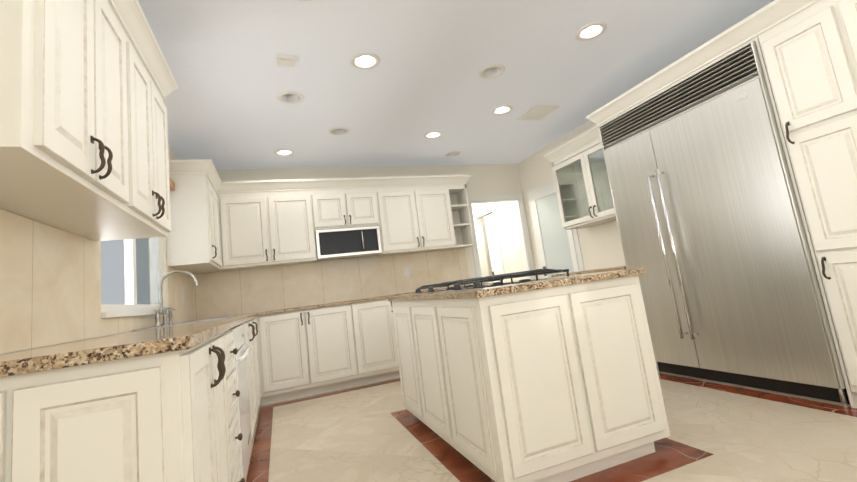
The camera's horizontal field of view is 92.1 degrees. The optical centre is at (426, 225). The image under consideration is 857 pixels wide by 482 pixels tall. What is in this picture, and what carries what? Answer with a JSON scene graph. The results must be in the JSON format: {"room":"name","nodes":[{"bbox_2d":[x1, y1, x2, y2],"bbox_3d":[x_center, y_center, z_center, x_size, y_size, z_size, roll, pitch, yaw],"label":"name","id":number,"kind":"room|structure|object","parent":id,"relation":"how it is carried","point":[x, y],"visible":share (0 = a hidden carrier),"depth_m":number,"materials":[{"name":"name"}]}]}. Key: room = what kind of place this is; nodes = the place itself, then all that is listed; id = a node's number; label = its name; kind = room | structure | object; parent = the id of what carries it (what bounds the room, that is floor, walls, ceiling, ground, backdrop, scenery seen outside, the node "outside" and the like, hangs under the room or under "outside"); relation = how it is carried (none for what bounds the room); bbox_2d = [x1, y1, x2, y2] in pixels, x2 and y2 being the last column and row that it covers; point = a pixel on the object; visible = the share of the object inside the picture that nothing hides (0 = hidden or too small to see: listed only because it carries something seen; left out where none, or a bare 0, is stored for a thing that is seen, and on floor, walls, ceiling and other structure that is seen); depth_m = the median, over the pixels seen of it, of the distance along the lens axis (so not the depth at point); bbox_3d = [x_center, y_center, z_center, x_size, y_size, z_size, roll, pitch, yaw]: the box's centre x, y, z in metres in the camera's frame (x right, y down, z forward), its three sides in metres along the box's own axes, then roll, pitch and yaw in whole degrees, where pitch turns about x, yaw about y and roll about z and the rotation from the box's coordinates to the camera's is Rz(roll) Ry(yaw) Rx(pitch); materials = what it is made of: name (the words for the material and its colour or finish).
{"room":"kitchen","nodes":[
{"label":"kitchen","id":0,"kind":"room"},
{"bbox_2d":[4,120,624,353],"bbox_3d":[0.909,0.143,4.183,6.630,2.630,11.840,-4,-9,-20],"label":"wall","id":1,"kind":"structure","parent":0,"point":[601,245],"depth_m":5.79,"materials":[{"name":"beige paint"}]},
{"bbox_2d":[0,0,135,219],"bbox_3d":[-1.316,-0.524,1.360,0.357,0.836,0.742,-4,-9,-20],"label":"upper cabinet","id":2,"kind":"object","parent":1,"relation":"attached to","point":[83,134],"depth_m":1.29,"materials":[{"name":"white paint"}]},
{"bbox_2d":[108,0,177,98],"bbox_3d":[-1.309,-0.944,1.814,0.066,0.118,1.563,-4,-9,-20],"label":"crown molding","id":3,"kind":"structure","parent":2,"relation":"on","point":[131,17],"depth_m":2.03,"materials":[{"name":"white paint"}]},
{"bbox_2d":[0,209,195,353],"bbox_3d":[-1.933,0.437,2.706,0.007,0.502,4.040,-4,-9,-20],"label":"tile backsplash","id":4,"kind":"structure","parent":1,"relation":"attached to","point":[50,285],"depth_m":1.77,"materials":[{"name":"tile"}]},
{"bbox_2d":[182,289,184,300],"bbox_3d":[-2.431,0.698,4.129,0.008,0.115,0.075,-4,-9,-20],"label":"electrical outlet","id":5,"kind":"object","parent":4,"relation":"attached to","point":[183,297],"visible":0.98,"depth_m":4.11,"materials":[{"name":"white plastic"}]},
{"bbox_2d":[35,44,170,240],"bbox_3d":[-1.552,-0.396,2.023,0.357,0.836,0.689,-4,-9,-20],"label":"upper cabinet","id":6,"kind":"object","parent":1,"relation":"attached to","point":[152,219],"depth_m":2.02,"materials":[{"name":"white paint"}]},
{"bbox_2d":[101,237,167,318],"bbox_3d":[-2.083,0.087,2.952,0.115,1.110,1.450,-4,-9,-20],"label":"window","id":7,"kind":"structure","parent":1,"relation":"in","point":[130,307],"depth_m":2.86,"materials":[{"name":"white paint"}]},
{"bbox_2d":[136,237,158,304],"bbox_3d":[-2.200,0.130,3.248,0.001,0.980,0.600,-4,-9,-20],"label":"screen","id":8,"kind":"object","parent":7,"relation":"attached to","point":[147,270],"visible":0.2,"depth_m":3.21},
{"bbox_2d":[169,177,174,190],"bbox_3d":[-2.084,-0.482,3.048,0.082,0.075,1.505,-4,-9,-20],"label":"window valance","id":9,"kind":"object","parent":1,"relation":"attached to","point":[172,185],"visible":0.14,"depth_m":3.68,"materials":[{"name":"fabric"}]},
{"bbox_2d":[166,174,222,273],"bbox_3d":[-2.326,0.032,4.250,0.389,0.835,1.057,-4,-9,-20],"label":"upper cabinet","id":10,"kind":"object","parent":1,"relation":"attached to","point":[193,243],"visible":0.98,"depth_m":3.78,"materials":[{"name":"white paint"}]},
{"bbox_2d":[169,159,207,175],"bbox_3d":[-2.229,-0.534,3.788,0.330,0.118,0.066,-4,-9,-20],"label":"crown molding","id":11,"kind":"structure","parent":10,"relation":"on","point":[192,166],"depth_m":3.79,"materials":[{"name":"white paint"}]},
{"bbox_2d":[204,159,223,193],"bbox_3d":[-2.152,-0.488,4.168,0.066,0.118,0.735,-4,-9,-20],"label":"crown molding","id":12,"kind":"structure","parent":10,"relation":"on","point":[213,177],"depth_m":4.15,"materials":[{"name":"white paint"}]},
{"bbox_2d":[217,190,316,270],"bbox_3d":[-1.843,0.053,4.806,1.008,0.836,0.337,-4,-9,-20],"label":"upper cabinet","id":13,"kind":"object","parent":1,"relation":"attached to","point":[269,229],"depth_m":4.65,"materials":[{"name":"white paint"}]},
{"bbox_2d":[192,248,468,319],"bbox_3d":[-1.005,0.683,5.163,3.350,0.502,0.008,-4,-9,-20],"label":"tile backsplash","id":14,"kind":"structure","parent":1,"relation":"attached to","point":[226,293],"depth_m":5.05,"materials":[{"name":"tile"}]},
{"bbox_2d":[403,267,409,276],"bbox_3d":[-0.270,0.615,5.428,0.075,0.115,0.008,-4,-9,-20],"label":"electrical outlet","id":15,"kind":"object","parent":14,"relation":"attached to","point":[406,271],"visible":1,"depth_m":5.42,"materials":[{"name":"white plastic"}]},
{"bbox_2d":[309,188,380,227],"bbox_3d":[-1.030,-0.182,5.140,0.778,0.480,0.339,-4,-9,-20],"label":"upper cabinet","id":16,"kind":"object","parent":1,"relation":"attached to","point":[332,208],"depth_m":4.98,"materials":[{"name":"white paint"}]},
{"bbox_2d":[313,224,384,260],"bbox_3d":[-0.971,0.222,5.061,0.762,0.337,0.359,-4,-9,-20],"label":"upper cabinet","id":17,"kind":"object","parent":1,"relation":"attached to","point":[354,240],"depth_m":4.94,"materials":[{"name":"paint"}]},
{"bbox_2d":[313,225,382,261],"bbox_3d":[-0.971,0.222,5.061,0.763,0.336,0.359,-4,-9,-20],"label":"microwave","id":18,"kind":"object","parent":17,"relation":"in","point":[349,241],"depth_m":4.93,"materials":[{"name":"silver metal"}]},
{"bbox_2d":[377,185,456,255],"bbox_3d":[-0.179,-0.068,5.421,0.992,0.836,0.337,-4,-9,-20],"label":"upper cabinet","id":19,"kind":"object","parent":1,"relation":"attached to","point":[414,219],"depth_m":5.27,"materials":[{"name":"white paint"}]},
{"bbox_2d":[220,174,470,192],"bbox_3d":[-0.860,-0.518,5.070,3.111,0.118,0.066,-4,-9,-20],"label":"crown molding","id":20,"kind":"structure","parent":19,"relation":"on","point":[395,181],"depth_m":4.99,"materials":[{"name":"white paint"}]},
{"bbox_2d":[484,213,501,282],"bbox_3d":[1.240,0.818,7.096,0.048,2.050,0.416,-4,-9,-20],"label":"hall door","id":21,"kind":"structure","parent":1,"relation":"in","point":[492,245],"depth_m":7.19,"materials":[{"name":"white paint"}]},
{"bbox_2d":[468,194,535,282],"bbox_3d":[1.106,0.627,5.984,0.950,2.155,0.138,-4,-9,-20],"label":"door frame","id":22,"kind":"structure","parent":1,"relation":"attached to","point":[523,233],"depth_m":6.15,"materials":[{"name":"white paint"}]},
{"bbox_2d":[531,184,579,277],"bbox_3d":[1.772,0.508,5.530,0.026,2.070,0.740,-4,-9,-20],"label":"sliding door","id":23,"kind":"structure","parent":1,"relation":"in","point":[556,242],"depth_m":5.61,"materials":[{"name":"white paint"}]},
{"bbox_2d":[528,179,584,277],"bbox_3d":[1.775,0.475,5.538,0.018,2.155,0.890,-4,-9,-20],"label":"door frame","id":24,"kind":"structure","parent":1,"relation":"attached to","point":[575,232],"depth_m":5.71,"materials":[{"name":"white paint"}]},
{"bbox_2d":[552,138,616,229],"bbox_3d":[1.889,-0.464,4.521,0.374,0.835,1.117,-4,-9,-20],"label":"upper cabinet","id":25,"kind":"object","parent":1,"relation":"attached to","point":[583,190],"visible":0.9,"depth_m":4.66,"materials":[{"name":"white paint"}]},
{"bbox_2d":[138,0,773,169],"bbox_3d":[0.527,-1.455,2.112,4.700,0.001,7.680,-4,-9,-20],"label":"ceiling","id":26,"kind":"structure","parent":0,"point":[226,108],"depth_m":3.26,"materials":[{"name":"paint"}]},
{"bbox_2d":[274,149,294,155],"bbox_3d":[-1.597,-0.853,4.624,0.220,0.091,0.220,-4,-9,-20],"label":"recessed light","id":27,"kind":"object","parent":26,"relation":"in","point":[283,152],"visible":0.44,"depth_m":4.66,"materials":[{"name":"white paint"}]},
{"bbox_2d":[276,54,294,66],"bbox_3d":[-0.978,-1.137,2.864,0.120,0.030,0.120,-4,-9,-20],"label":"smoke detector","id":28,"kind":"object","parent":26,"relation":"attached to","point":[284,60],"visible":1,"depth_m":2.84,"materials":[{"name":"white plastic"}]},
{"bbox_2d":[277,91,303,103],"bbox_3d":[-1.129,-1.091,3.417,0.220,0.091,0.220,-4,-9,-20],"label":"recessed light","id":29,"kind":"object","parent":26,"relation":"in","point":[289,97],"visible":0.69,"depth_m":3.46,"materials":[{"name":"white paint"}]},
{"bbox_2d":[328,127,349,135],"bbox_3d":[-0.903,-0.999,4.234,0.220,0.091,0.220,-4,-9,-20],"label":"recessed light","id":30,"kind":"object","parent":26,"relation":"in","point":[337,131],"visible":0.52,"depth_m":4.28,"materials":[{"name":"white paint"}]},
{"bbox_2d":[350,52,379,68],"bbox_3d":[-0.455,-1.236,3.020,0.220,0.091,0.220,-4,-9,-20],"label":"recessed light","id":31,"kind":"object","parent":26,"relation":"in","point":[365,60],"visible":0.75,"depth_m":3.06,"materials":[{"name":"white paint"}]},
{"bbox_2d":[424,131,442,138],"bbox_3d":[0.065,-1.059,4.663,0.220,0.091,0.220,-4,-9,-20],"label":"recessed light","id":32,"kind":"object","parent":26,"relation":"in","point":[432,134],"visible":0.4,"depth_m":4.70,"materials":[{"name":"white paint"}]},
{"bbox_2d":[445,151,460,156],"bbox_3d":[0.334,-0.977,5.447,0.220,0.091,0.220,-4,-9,-20],"label":"recessed light","id":33,"kind":"object","parent":26,"relation":"in","point":[452,153],"visible":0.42,"depth_m":5.50,"materials":[{"name":"white paint"}]},
{"bbox_2d":[479,64,504,78],"bbox_3d":[0.529,-1.304,3.409,0.220,0.091,0.220,-4,-9,-20],"label":"recessed light","id":34,"kind":"object","parent":26,"relation":"in","point":[491,71],"visible":0.67,"depth_m":3.45,"materials":[{"name":"white paint"}]},
{"bbox_2d":[491,105,512,114],"bbox_3d":[0.759,-1.213,4.215,0.220,0.091,0.220,-4,-9,-20],"label":"recessed light","id":35,"kind":"object","parent":26,"relation":"in","point":[502,109],"visible":0.69,"depth_m":4.26,"materials":[{"name":"white paint"}]},
{"bbox_2d":[517,105,559,120],"bbox_3d":[1.183,-1.192,4.409,0.300,0.016,0.360,-4,-9,-20],"label":"ceiling vent","id":36,"kind":"object","parent":26,"relation":"in","point":[537,112],"visible":1,"depth_m":4.39,"materials":[{"name":"white paint"}]},
{"bbox_2d":[575,22,606,40],"bbox_3d":[1.187,-1.447,3.007,0.220,0.091,0.220,-4,-9,-20],"label":"recessed light","id":37,"kind":"object","parent":26,"relation":"in","point":[593,30],"visible":0.67,"depth_m":3.05,"materials":[{"name":"white paint"}]},
{"bbox_2d":[245,371,856,481],"bbox_3d":[0.170,1.498,3.658,4.700,0.003,11.840,-4,-9,-20],"label":"floor","id":38,"kind":"structure","parent":0,"point":[362,435],"depth_m":2.37,"materials":[{"name":"tile"}]},
{"bbox_2d":[0,330,235,481],"bbox_3d":[-0.989,0.835,1.204,0.677,0.880,0.744,-4,-9,-20],"label":"base cabinet","id":39,"kind":"object","parent":38,"relation":"on","point":[166,401],"depth_m":0.98,"materials":[{"name":"white paint"}]},
{"bbox_2d":[0,312,257,377],"bbox_3d":[-1.579,0.677,2.784,0.687,0.034,4.036,-4,-9,-20],"label":"countertop","id":40,"kind":"structure","parent":39,"relation":"on","point":[161,339],"depth_m":1.02,"materials":[{"name":"beige stone"}]},
{"bbox_2d":[154,270,198,325],"bbox_3d":[-1.874,0.543,3.141,0.276,0.395,0.459,-4,-9,-20],"label":"faucet","id":41,"kind":"object","parent":40,"relation":"on","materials":[{"name":"silver metal"}]},
{"bbox_2d":[140,315,235,329],"bbox_3d":[-1.732,0.818,3.071,0.545,0.200,0.810,-4,-9,-20],"label":"sink","id":42,"kind":"object","parent":40,"relation":"in","point":[232,316],"depth_m":2.99,"materials":[{"name":"silver metal"}]},
{"bbox_2d":[228,326,243,481],"bbox_3d":[-1.177,0.937,1.733,0.677,0.880,0.396,-4,-9,-20],"label":"base cabinet","id":43,"kind":"object","parent":38,"relation":"on","point":[233,354],"depth_m":1.98,"materials":[{"name":"white paint"}]},
{"bbox_2d":[236,318,254,481],"bbox_3d":[-1.351,1.033,2.228,0.681,0.880,0.672,-4,-9,-20],"label":"dishwasher","id":44,"kind":"object","parent":38,"relation":"on","point":[241,327],"depth_m":2.41,"materials":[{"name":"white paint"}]},
{"bbox_2d":[218,323,252,481],"bbox_3d":[-1.046,1.004,2.342,0.121,0.852,0.660,-4,-9,-20],"label":"drawers","id":45,"kind":"object","parent":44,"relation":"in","point":[243,406],"depth_m":2.26,"materials":[{"name":"white wood"}]},
{"bbox_2d":[248,318,259,425],"bbox_3d":[-1.599,1.167,2.921,0.677,0.880,0.824,-4,-9,-20],"label":"base cabinet","id":46,"kind":"object","parent":38,"relation":"on","point":[251,321],"depth_m":3.23,"materials":[{"name":"white paint"}]},
{"bbox_2d":[256,326,260,398],"bbox_3d":[-1.824,1.289,3.552,0.677,0.880,0.538,-4,-9,-20],"label":"base cabinet","id":47,"kind":"object","parent":38,"relation":"on","point":[257,364],"depth_m":3.77,"materials":[{"name":"white paint"}]},
{"bbox_2d":[255,314,266,405],"bbox_3d":[-2.079,1.432,4.299,0.696,0.880,0.627,-4,-9,-20],"label":"base cabinet","id":48,"kind":"object","parent":38,"relation":"on","point":[263,389],"depth_m":4.15,"materials":[{"name":"white paint"}]},
{"bbox_2d":[259,302,358,403],"bbox_3d":[-1.315,1.377,4.581,0.936,0.880,0.627,-4,-9,-20],"label":"base cabinet","id":49,"kind":"object","parent":38,"relation":"on","point":[308,350],"depth_m":4.30,"materials":[{"name":"white paint"}]},
{"bbox_2d":[259,282,488,313],"bbox_3d":[-0.577,0.868,4.937,2.648,0.034,0.637,-4,-9,-20],"label":"countertop","id":50,"kind":"structure","parent":49,"relation":"on","point":[385,296],"depth_m":4.49,"materials":[{"name":"beige stone"}]},
{"bbox_2d":[351,290,434,384],"bbox_3d":[-0.416,1.312,4.914,0.986,0.880,0.627,-4,-9,-20],"label":"base cabinet","id":51,"kind":"object","parent":38,"relation":"on","point":[375,337],"depth_m":4.54,"materials":[{"name":"white paint"}]},
{"bbox_2d":[388,276,669,481],"bbox_3d":[0.477,0.868,2.689,0.979,0.880,1.584,-4,-9,-20],"label":"kitchen island","id":52,"kind":"object","parent":38,"relation":"on","point":[552,379],"depth_m":1.98,"materials":[{"name":"white paint"}]},
{"bbox_2d":[387,268,645,299],"bbox_3d":[0.416,0.419,2.759,0.996,0.033,1.637,-4,-9,-20],"label":"island countertop","id":53,"kind":"structure","parent":52,"relation":"on","point":[505,289],"depth_m":2.05,"materials":[{"name":"beige stone"}]},
{"bbox_2d":[434,268,580,295],"bbox_3d":[0.419,0.322,2.367,0.566,0.082,0.674,-4,-9,-20],"label":"cooktop","id":54,"kind":"object","parent":53,"relation":"in","point":[476,282],"depth_m":2.20,"materials":[{"name":"black metal"}]},
{"bbox_2d":[551,265,625,276],"bbox_3d":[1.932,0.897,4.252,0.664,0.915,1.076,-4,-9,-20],"label":"countertop","id":55,"kind":"structure","parent":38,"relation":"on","point":[596,270],"depth_m":4.14,"materials":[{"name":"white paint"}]},
{"bbox_2d":[599,36,856,407],"bbox_3d":[2.234,0.018,3.189,0.715,2.255,1.402,-4,-9,-20],"label":"refrigerator","id":56,"kind":"object","parent":38,"relation":"on","point":[715,237],"visible":0.73,"depth_m":2.86,"materials":[{"name":"silver metal"}]},
{"bbox_2d":[758,0,856,392],"bbox_3d":[2.679,-0.217,1.983,0.684,2.255,1.205,-4,-9,-20],"label":"tall cabinet","id":57,"kind":"object","parent":38,"relation":"on","point":[810,55],"visible":1,"depth_m":2.32,"materials":[{"name":"white paint"}]},
{"bbox_2d":[543,0,819,162],"bbox_3d":[2.109,-1.150,3.358,0.673,0.118,3.796,-4,-9,-20],"label":"crown molding","id":58,"kind":"structure","parent":57,"relation":"on","point":[764,19],"depth_m":2.99,"materials":[{"name":"white paint"}]}
]}

